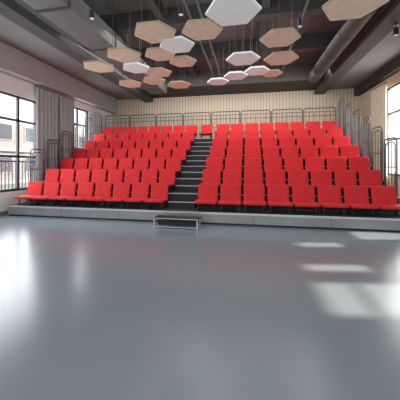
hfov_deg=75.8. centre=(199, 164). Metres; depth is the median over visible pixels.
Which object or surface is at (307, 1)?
ceiling pipe
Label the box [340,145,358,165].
chair
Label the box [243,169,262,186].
chair
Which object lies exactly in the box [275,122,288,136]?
chair
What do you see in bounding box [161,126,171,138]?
chair
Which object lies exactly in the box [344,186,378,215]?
chair
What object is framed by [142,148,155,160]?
chair
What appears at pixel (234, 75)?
ceiling panel
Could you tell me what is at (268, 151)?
chair
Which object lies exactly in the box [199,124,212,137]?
chair
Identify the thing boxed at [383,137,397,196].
guard rail
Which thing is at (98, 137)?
chair
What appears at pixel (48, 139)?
guard rail
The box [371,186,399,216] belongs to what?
chair
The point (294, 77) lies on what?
ceiling
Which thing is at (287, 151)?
chair
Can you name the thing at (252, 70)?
ceiling panel
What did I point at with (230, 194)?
chair
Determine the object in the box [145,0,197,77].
ceiling beam
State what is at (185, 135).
chair
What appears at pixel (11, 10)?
ceiling beam
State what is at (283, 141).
chair
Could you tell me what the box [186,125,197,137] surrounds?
chair
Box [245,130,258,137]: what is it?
chair
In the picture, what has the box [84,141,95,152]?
chair
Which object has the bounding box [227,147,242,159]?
chair
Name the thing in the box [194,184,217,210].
chair
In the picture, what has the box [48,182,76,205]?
chair
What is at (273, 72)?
ceiling panel
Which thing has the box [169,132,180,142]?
chair
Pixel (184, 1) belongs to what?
ceiling pipe
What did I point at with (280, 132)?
chair
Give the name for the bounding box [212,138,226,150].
chair
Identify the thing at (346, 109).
guard rail
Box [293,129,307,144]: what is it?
chair
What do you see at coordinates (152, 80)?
ceiling panel
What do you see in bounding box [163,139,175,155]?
chair
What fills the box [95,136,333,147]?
tier
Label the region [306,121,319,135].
chair
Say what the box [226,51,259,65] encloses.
ceiling panel
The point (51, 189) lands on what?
chair
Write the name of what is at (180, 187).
step
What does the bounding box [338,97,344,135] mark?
guard rail
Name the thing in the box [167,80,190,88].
ceiling panel
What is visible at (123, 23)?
ceiling beam
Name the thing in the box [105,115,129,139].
guard rail
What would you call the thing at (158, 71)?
ceiling panel
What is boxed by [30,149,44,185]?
guard rail
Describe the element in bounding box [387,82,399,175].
window
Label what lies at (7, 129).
building
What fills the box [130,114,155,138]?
guard rail
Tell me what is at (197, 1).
ceiling pipe
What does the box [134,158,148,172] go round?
chair
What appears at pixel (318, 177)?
chair
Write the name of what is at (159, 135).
chair
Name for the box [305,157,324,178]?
chair
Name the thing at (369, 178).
chair
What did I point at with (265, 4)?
ceiling beam
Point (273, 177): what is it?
chair
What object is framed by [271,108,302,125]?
guard rail
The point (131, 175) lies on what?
chair
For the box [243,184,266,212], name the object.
chair
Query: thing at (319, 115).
guard rail
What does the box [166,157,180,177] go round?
chair
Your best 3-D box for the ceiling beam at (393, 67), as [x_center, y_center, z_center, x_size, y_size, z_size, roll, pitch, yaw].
[6.090,-3.550,4.303,0.250,0.400,16.700,0,0,11]
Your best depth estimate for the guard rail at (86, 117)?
12.12 m
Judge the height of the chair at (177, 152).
0.718 m
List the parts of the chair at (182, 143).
backrest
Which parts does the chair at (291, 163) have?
backrest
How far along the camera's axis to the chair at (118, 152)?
10.50 m
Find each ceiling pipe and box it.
[183,0,214,77]
[195,0,220,76]
[279,0,308,77]
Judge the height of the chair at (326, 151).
0.718 m
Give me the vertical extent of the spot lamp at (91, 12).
1.256 m
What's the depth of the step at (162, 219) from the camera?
6.61 m
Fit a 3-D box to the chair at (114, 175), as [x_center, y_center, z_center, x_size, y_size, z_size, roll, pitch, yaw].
[-2.984,0.499,8.668,0.580,0.718,0.623,0,0,11]
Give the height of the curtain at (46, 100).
4.140 m
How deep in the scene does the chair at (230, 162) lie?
8.90 m
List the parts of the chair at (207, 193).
seat, backrest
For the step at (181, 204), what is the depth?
7.49 m
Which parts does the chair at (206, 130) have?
backrest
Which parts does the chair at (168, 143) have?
backrest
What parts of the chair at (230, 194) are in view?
seat, backrest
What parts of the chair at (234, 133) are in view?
backrest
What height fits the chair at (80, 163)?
0.718 m
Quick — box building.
[0,120,84,183]
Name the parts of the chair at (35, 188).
seat, backrest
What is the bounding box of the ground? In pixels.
[0,182,27,188]
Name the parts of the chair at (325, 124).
backrest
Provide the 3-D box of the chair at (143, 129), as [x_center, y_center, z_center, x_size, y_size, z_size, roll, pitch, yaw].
[-2.899,-1.561,12.518,0.580,0.718,0.623,0,0,11]
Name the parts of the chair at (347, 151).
backrest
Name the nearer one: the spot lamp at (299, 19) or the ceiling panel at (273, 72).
the spot lamp at (299, 19)
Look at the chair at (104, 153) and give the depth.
10.61 m
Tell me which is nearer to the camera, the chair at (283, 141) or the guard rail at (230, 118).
the chair at (283, 141)
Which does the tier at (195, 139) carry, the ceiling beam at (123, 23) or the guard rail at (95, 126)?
the guard rail at (95, 126)
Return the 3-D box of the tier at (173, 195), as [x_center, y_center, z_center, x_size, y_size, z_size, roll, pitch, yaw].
[-0.271,1.229,8.149,11.370,0.742,0.740,0,0,11]
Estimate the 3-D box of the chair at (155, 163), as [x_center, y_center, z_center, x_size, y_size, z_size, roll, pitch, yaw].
[-1.615,0.087,9.185,0.580,0.718,0.623,0,0,11]
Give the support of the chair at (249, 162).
on the tier at (185, 181)
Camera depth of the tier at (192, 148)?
10.81 m
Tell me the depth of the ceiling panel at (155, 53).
6.55 m
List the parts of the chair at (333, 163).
backrest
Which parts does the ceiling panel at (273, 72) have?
panel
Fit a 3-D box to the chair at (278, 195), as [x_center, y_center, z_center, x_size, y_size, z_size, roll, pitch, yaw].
[2.141,0.911,6.936,0.615,0.718,0.623,0,0,11]
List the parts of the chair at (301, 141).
backrest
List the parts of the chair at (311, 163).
backrest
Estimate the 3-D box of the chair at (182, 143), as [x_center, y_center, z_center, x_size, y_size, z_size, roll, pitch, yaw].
[-0.722,-0.737,10.565,0.580,0.718,0.623,0,0,11]
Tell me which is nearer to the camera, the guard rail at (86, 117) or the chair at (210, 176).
the chair at (210, 176)
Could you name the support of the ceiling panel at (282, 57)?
hanging from the ceiling at (312, 24)
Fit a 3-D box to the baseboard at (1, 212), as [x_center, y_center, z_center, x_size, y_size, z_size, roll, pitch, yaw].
[-6.597,1.540,6.677,0.015,0.120,16.700,0,0,11]
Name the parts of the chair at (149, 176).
backrest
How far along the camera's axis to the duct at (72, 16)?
6.64 m
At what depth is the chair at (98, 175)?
9.00 m
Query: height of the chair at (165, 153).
0.718 m
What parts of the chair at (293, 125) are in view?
backrest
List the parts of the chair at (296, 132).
backrest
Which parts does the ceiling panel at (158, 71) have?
panel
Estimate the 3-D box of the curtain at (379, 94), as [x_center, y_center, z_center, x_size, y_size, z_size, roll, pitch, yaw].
[7.223,-1.245,10.399,0.152,3.890,1.200,0,0,11]
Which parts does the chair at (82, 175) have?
backrest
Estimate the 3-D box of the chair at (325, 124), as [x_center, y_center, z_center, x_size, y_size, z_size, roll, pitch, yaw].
[5.585,-1.561,10.931,0.615,0.718,0.623,0,0,11]
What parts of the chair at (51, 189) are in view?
seat, backrest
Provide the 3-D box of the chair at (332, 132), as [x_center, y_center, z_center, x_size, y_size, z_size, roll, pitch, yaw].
[5.445,-1.149,10.184,0.615,0.718,0.623,0,0,11]
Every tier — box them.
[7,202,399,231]
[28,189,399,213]
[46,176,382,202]
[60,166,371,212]
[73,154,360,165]
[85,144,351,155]
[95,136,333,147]
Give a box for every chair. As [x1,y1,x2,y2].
[13,181,42,204]
[30,182,59,204]
[43,169,59,188]
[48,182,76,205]
[57,169,74,188]
[59,158,73,175]
[66,182,93,206]
[73,149,85,165]
[74,158,87,171]
[75,169,90,188]
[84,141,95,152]
[84,182,111,206]
[86,149,98,160]
[88,158,102,171]
[91,169,106,184]
[94,134,104,144]
[97,140,108,151]
[100,148,112,160]
[103,127,112,137]
[103,158,117,171]
[103,182,129,207]
[106,133,116,144]
[107,169,122,185]
[109,140,121,151]
[114,127,124,136]
[114,148,126,160]
[118,133,128,143]
[118,158,132,171]
[121,169,139,185]
[123,140,134,151]
[123,183,148,208]
[126,127,135,136]
[128,148,140,160]
[130,133,141,143]
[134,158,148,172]
[136,140,147,151]
[137,126,147,136]
[140,169,157,191]
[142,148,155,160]
[143,132,154,143]
[143,183,168,208]
[149,126,159,136]
[149,139,161,151]
[150,158,164,172]
[156,132,167,143]
[157,148,170,165]
[159,169,175,191]
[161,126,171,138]
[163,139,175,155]
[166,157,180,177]
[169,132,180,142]
[172,148,185,165]
[174,125,184,138]
[177,139,190,154]
[182,131,193,145]
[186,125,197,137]
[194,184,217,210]
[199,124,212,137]
[201,169,220,191]
[206,157,222,172]
[209,147,224,165]
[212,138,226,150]
[215,131,227,145]
[217,124,228,134]
[218,184,240,211]
[223,169,241,186]
[225,157,241,169]
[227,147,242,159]
[228,138,242,146]
[230,130,243,141]
[231,124,243,133]
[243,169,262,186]
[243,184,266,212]
[244,138,259,149]
[244,157,261,169]
[245,123,257,129]
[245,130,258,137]
[245,147,260,156]
[260,123,272,133]
[261,129,274,141]
[262,137,276,149]
[263,146,278,159]
[264,157,281,172]
[265,169,285,186]
[267,185,292,213]
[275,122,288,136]
[277,129,291,144]
[279,137,294,154]
[281,146,298,165]
[284,157,302,178]
[288,170,308,193]
[290,122,303,136]
[292,185,320,213]
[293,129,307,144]
[297,137,312,154]
[301,146,317,165]
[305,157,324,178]
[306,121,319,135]
[310,128,325,144]
[311,170,331,194]
[315,136,331,153]
[317,185,348,214]
[320,146,338,165]
[322,121,336,135]
[327,128,342,143]
[327,157,346,178]
[333,136,350,153]
[334,170,358,195]
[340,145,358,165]
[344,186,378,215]
[349,156,369,179]
[359,170,381,195]
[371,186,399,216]
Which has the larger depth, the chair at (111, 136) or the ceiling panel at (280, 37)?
the chair at (111, 136)
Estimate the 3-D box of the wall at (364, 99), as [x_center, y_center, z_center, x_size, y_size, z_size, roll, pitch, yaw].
[7.406,-1.450,10.110,0.200,6.100,4.800,0,0,11]
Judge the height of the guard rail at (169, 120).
1.384 m
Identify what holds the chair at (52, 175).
on the tier at (173, 195)
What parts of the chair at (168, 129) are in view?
backrest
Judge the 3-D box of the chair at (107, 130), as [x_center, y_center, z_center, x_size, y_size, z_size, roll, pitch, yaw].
[-4.742,-1.561,12.863,0.580,0.718,0.623,0,0,11]
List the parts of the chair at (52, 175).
backrest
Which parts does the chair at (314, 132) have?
backrest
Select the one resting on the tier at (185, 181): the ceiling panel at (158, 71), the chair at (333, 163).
the chair at (333, 163)
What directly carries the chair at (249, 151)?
on the tier at (183, 168)
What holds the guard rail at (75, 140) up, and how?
on the tier at (188, 157)
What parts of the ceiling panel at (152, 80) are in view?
panel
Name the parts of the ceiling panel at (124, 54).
panel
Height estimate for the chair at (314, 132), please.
0.718 m
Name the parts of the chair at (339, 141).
backrest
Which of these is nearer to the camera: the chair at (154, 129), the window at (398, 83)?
the window at (398, 83)
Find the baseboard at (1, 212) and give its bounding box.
[0,210,7,215]
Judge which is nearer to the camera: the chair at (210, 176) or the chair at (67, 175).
the chair at (210, 176)
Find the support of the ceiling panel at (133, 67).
hanging from the ceiling at (312, 24)
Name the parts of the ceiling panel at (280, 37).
panel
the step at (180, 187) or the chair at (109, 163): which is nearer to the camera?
the step at (180, 187)
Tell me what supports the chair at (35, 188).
on the tier at (390, 222)
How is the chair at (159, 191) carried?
on the tier at (390, 222)
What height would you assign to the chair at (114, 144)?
0.718 m
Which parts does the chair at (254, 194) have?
backrest, seat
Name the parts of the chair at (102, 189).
seat, backrest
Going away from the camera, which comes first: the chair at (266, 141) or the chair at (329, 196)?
the chair at (329, 196)
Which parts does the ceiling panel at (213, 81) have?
panel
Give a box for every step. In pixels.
[153,215,200,229]
[168,200,196,208]
[175,184,197,191]
[181,172,202,177]
[186,160,205,165]
[191,151,209,154]
[195,142,211,145]
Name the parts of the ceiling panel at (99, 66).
panel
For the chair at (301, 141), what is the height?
0.718 m
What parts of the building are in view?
pane, pane, pane, pane, pane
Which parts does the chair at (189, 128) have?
backrest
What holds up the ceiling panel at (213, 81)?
hanging from the ceiling at (312, 24)
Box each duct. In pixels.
[23,0,166,93]
[308,6,380,82]
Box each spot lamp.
[89,9,94,19]
[178,5,183,15]
[298,18,301,27]
[393,23,398,35]
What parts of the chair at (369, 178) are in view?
backrest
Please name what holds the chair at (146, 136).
on the tier at (192, 148)
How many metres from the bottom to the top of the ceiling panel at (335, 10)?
1.716 m
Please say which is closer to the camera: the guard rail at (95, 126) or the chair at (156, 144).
the chair at (156, 144)
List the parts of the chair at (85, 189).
seat, backrest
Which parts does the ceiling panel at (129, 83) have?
panel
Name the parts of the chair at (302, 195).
backrest, seat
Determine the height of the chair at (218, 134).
0.718 m
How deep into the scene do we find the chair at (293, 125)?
11.40 m
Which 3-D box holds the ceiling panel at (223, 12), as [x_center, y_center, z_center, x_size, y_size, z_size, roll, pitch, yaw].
[0.600,-3.638,4.673,1.018,1.724,0.882,0,0,11]
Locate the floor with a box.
[0,203,399,399]
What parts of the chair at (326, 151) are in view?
backrest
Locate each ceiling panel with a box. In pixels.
[83,5,113,72]
[107,0,140,62]
[119,35,140,87]
[123,38,148,73]
[134,0,175,43]
[143,43,164,84]
[145,47,174,60]
[147,61,171,76]
[160,0,194,52]
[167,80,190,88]
[170,55,196,66]
[182,18,222,40]
[205,0,261,25]
[207,29,228,84]
[224,26,247,79]
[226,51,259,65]
[244,22,269,75]
[259,0,300,47]
[263,24,281,76]
[264,51,298,65]
[322,0,389,20]
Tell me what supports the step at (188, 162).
on the tier at (183, 168)
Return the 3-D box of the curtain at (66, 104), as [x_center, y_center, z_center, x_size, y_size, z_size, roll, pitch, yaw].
[-5.673,-0.820,10.956,0.188,4.140,0.950,0,0,11]
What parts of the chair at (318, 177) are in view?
backrest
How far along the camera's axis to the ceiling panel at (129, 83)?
8.91 m
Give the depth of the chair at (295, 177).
7.78 m
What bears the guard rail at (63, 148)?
on the tier at (183, 168)
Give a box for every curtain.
[35,85,57,187]
[59,94,74,161]
[371,81,386,182]
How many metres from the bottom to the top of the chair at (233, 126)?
0.718 m
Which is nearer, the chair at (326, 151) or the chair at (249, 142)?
the chair at (326, 151)
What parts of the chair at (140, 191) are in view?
seat, backrest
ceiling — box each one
[0,0,399,99]
[83,0,344,71]
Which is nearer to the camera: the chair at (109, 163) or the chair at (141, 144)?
the chair at (109, 163)
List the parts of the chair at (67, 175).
backrest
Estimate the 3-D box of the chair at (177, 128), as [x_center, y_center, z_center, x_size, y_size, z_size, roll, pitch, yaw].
[-1.056,-1.561,12.174,0.580,0.718,0.623,0,0,11]
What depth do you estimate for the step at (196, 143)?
11.22 m
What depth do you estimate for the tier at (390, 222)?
6.88 m
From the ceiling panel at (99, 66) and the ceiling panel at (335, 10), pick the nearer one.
the ceiling panel at (335, 10)
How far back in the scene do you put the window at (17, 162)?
8.87 m
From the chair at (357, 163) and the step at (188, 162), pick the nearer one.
the chair at (357, 163)
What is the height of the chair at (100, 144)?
0.718 m
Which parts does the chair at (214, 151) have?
backrest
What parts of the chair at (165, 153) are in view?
backrest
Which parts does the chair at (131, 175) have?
backrest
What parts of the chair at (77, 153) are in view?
backrest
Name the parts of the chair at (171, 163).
backrest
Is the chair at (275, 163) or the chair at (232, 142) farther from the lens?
the chair at (232, 142)
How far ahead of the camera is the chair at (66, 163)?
10.09 m
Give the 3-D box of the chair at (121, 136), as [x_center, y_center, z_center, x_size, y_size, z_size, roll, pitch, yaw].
[-3.653,-1.149,11.886,0.580,0.718,0.623,0,0,11]
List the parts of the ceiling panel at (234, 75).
panel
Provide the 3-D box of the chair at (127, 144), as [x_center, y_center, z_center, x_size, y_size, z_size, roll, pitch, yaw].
[-3.179,-0.737,11.024,0.580,0.718,0.623,0,0,11]
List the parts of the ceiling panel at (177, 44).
panel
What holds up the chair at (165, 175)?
on the tier at (173, 195)
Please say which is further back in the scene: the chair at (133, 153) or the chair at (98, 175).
the chair at (133, 153)
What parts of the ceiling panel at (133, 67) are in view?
panel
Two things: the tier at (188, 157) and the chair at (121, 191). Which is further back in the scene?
the tier at (188, 157)
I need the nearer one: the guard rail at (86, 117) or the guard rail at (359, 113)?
the guard rail at (359, 113)
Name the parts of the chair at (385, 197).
backrest, seat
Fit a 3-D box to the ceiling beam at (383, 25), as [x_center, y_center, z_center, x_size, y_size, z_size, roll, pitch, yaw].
[4.400,-3.635,4.620,0.450,0.230,16.700,0,0,11]
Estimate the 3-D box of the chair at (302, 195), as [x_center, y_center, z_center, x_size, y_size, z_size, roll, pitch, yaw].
[2.792,0.911,6.814,0.615,0.718,0.623,0,0,11]
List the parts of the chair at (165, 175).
backrest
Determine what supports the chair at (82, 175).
on the tier at (173, 195)
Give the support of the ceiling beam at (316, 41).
attached to the ceiling at (312, 24)
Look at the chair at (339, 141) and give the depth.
9.66 m
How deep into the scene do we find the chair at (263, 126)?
11.65 m
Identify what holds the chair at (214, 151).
on the tier at (183, 168)
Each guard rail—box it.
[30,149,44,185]
[47,139,59,168]
[61,131,72,157]
[74,124,83,148]
[85,117,93,140]
[94,112,101,135]
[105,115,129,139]
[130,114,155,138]
[156,113,182,128]
[183,112,210,128]
[211,111,239,127]
[241,110,270,126]
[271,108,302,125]
[303,107,335,124]
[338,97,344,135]
[345,103,351,143]
[352,109,360,153]
[361,117,370,165]
[371,126,382,179]
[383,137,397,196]
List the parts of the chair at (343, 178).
backrest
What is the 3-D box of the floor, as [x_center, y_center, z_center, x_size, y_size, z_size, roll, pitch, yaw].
[-0.195,1.660,5.479,13.640,0.120,17.300,0,0,11]
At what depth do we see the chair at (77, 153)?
10.84 m
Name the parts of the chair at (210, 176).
backrest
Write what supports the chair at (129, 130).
on the tier at (195, 139)
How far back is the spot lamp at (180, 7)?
5.51 m
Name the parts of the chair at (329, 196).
backrest, seat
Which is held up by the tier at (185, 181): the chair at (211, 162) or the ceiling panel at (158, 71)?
the chair at (211, 162)
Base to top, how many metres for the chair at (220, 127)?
0.718 m
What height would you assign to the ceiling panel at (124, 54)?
1.675 m
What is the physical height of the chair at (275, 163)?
0.718 m
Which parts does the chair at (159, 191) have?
seat, backrest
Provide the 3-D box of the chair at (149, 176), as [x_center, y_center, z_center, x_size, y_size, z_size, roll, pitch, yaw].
[-1.755,0.499,8.438,0.580,0.718,0.623,0,0,11]
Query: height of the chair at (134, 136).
0.718 m
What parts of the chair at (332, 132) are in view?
backrest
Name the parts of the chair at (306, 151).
backrest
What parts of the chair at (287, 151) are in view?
backrest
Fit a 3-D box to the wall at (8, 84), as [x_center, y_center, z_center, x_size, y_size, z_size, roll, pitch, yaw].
[-6.702,-1.450,6.697,0.200,6.100,16.700,0,0,11]
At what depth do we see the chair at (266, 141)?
10.16 m
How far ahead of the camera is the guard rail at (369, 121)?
8.55 m
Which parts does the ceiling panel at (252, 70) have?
panel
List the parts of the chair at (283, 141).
backrest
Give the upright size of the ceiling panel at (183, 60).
1.684 m
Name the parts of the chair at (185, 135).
backrest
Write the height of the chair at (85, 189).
0.718 m
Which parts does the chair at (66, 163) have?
backrest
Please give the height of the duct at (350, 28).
0.805 m
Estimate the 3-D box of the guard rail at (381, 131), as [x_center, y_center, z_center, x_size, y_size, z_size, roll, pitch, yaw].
[5.422,-0.364,7.882,0.040,1.620,0.680,0,0,11]
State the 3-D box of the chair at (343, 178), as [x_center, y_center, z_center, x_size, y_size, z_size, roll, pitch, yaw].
[4.235,0.499,7.317,0.615,0.718,0.623,0,0,11]
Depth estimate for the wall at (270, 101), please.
13.57 m
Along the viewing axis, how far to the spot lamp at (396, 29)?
6.39 m
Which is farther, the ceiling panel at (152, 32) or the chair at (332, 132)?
the chair at (332, 132)
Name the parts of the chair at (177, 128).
backrest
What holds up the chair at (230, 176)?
on the tier at (173, 195)
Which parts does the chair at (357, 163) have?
backrest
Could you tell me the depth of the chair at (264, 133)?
10.90 m
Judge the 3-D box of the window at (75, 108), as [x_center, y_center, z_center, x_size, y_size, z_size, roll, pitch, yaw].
[-5.743,-1.175,11.960,0.150,2.950,1.500,0,0,11]
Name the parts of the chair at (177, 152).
backrest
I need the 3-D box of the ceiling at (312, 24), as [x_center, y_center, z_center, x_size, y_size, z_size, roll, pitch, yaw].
[-0.195,-4.600,5.479,13.640,0.200,17.300,0,0,11]
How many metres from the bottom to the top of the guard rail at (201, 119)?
1.384 m
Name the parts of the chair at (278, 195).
backrest, seat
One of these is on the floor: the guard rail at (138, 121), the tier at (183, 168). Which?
the tier at (183, 168)
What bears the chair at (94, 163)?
on the tier at (185, 181)
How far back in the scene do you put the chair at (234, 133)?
11.14 m
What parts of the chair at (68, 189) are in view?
seat, backrest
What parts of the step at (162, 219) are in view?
cross rail, panel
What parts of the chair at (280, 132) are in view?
backrest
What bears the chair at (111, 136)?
on the tier at (192, 148)
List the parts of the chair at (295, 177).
backrest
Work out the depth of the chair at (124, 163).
9.63 m
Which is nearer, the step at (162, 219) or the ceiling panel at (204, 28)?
the ceiling panel at (204, 28)
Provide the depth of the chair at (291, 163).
8.53 m
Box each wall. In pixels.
[0,72,112,211]
[113,88,358,190]
[359,71,399,197]
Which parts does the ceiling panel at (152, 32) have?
panel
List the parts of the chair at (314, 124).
backrest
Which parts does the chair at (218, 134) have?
backrest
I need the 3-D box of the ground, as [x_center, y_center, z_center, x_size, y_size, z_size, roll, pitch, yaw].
[2.759,2.050,14.744,120.000,0.300,90.000,0,0,11]
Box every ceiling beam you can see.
[0,0,152,102]
[99,0,328,34]
[133,31,337,63]
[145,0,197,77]
[256,0,269,65]
[314,0,399,94]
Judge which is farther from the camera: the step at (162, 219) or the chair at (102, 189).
the chair at (102, 189)
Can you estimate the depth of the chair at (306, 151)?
9.15 m
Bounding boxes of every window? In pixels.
[0,91,35,192]
[74,107,87,148]
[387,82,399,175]
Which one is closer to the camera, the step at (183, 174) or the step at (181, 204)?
the step at (181, 204)
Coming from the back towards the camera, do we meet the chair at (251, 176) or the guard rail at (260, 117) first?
the guard rail at (260, 117)
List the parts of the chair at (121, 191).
seat, backrest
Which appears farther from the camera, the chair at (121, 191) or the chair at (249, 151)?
the chair at (249, 151)
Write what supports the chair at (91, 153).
on the tier at (183, 168)
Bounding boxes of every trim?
[0,41,117,113]
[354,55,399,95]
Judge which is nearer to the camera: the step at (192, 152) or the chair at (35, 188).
the chair at (35, 188)
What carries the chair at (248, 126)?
on the tier at (195, 139)
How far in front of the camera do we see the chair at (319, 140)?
9.78 m
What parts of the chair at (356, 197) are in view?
backrest, seat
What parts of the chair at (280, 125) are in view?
backrest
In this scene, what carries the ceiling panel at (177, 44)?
hanging from the ceiling at (312, 24)
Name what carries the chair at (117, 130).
on the tier at (195, 139)
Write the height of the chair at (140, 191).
0.718 m
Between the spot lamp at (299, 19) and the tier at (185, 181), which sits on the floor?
the tier at (185, 181)
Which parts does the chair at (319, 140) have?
backrest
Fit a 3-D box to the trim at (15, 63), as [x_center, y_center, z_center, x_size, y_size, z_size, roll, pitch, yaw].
[-6.432,-3.350,6.647,0.350,0.800,16.700,0,0,11]

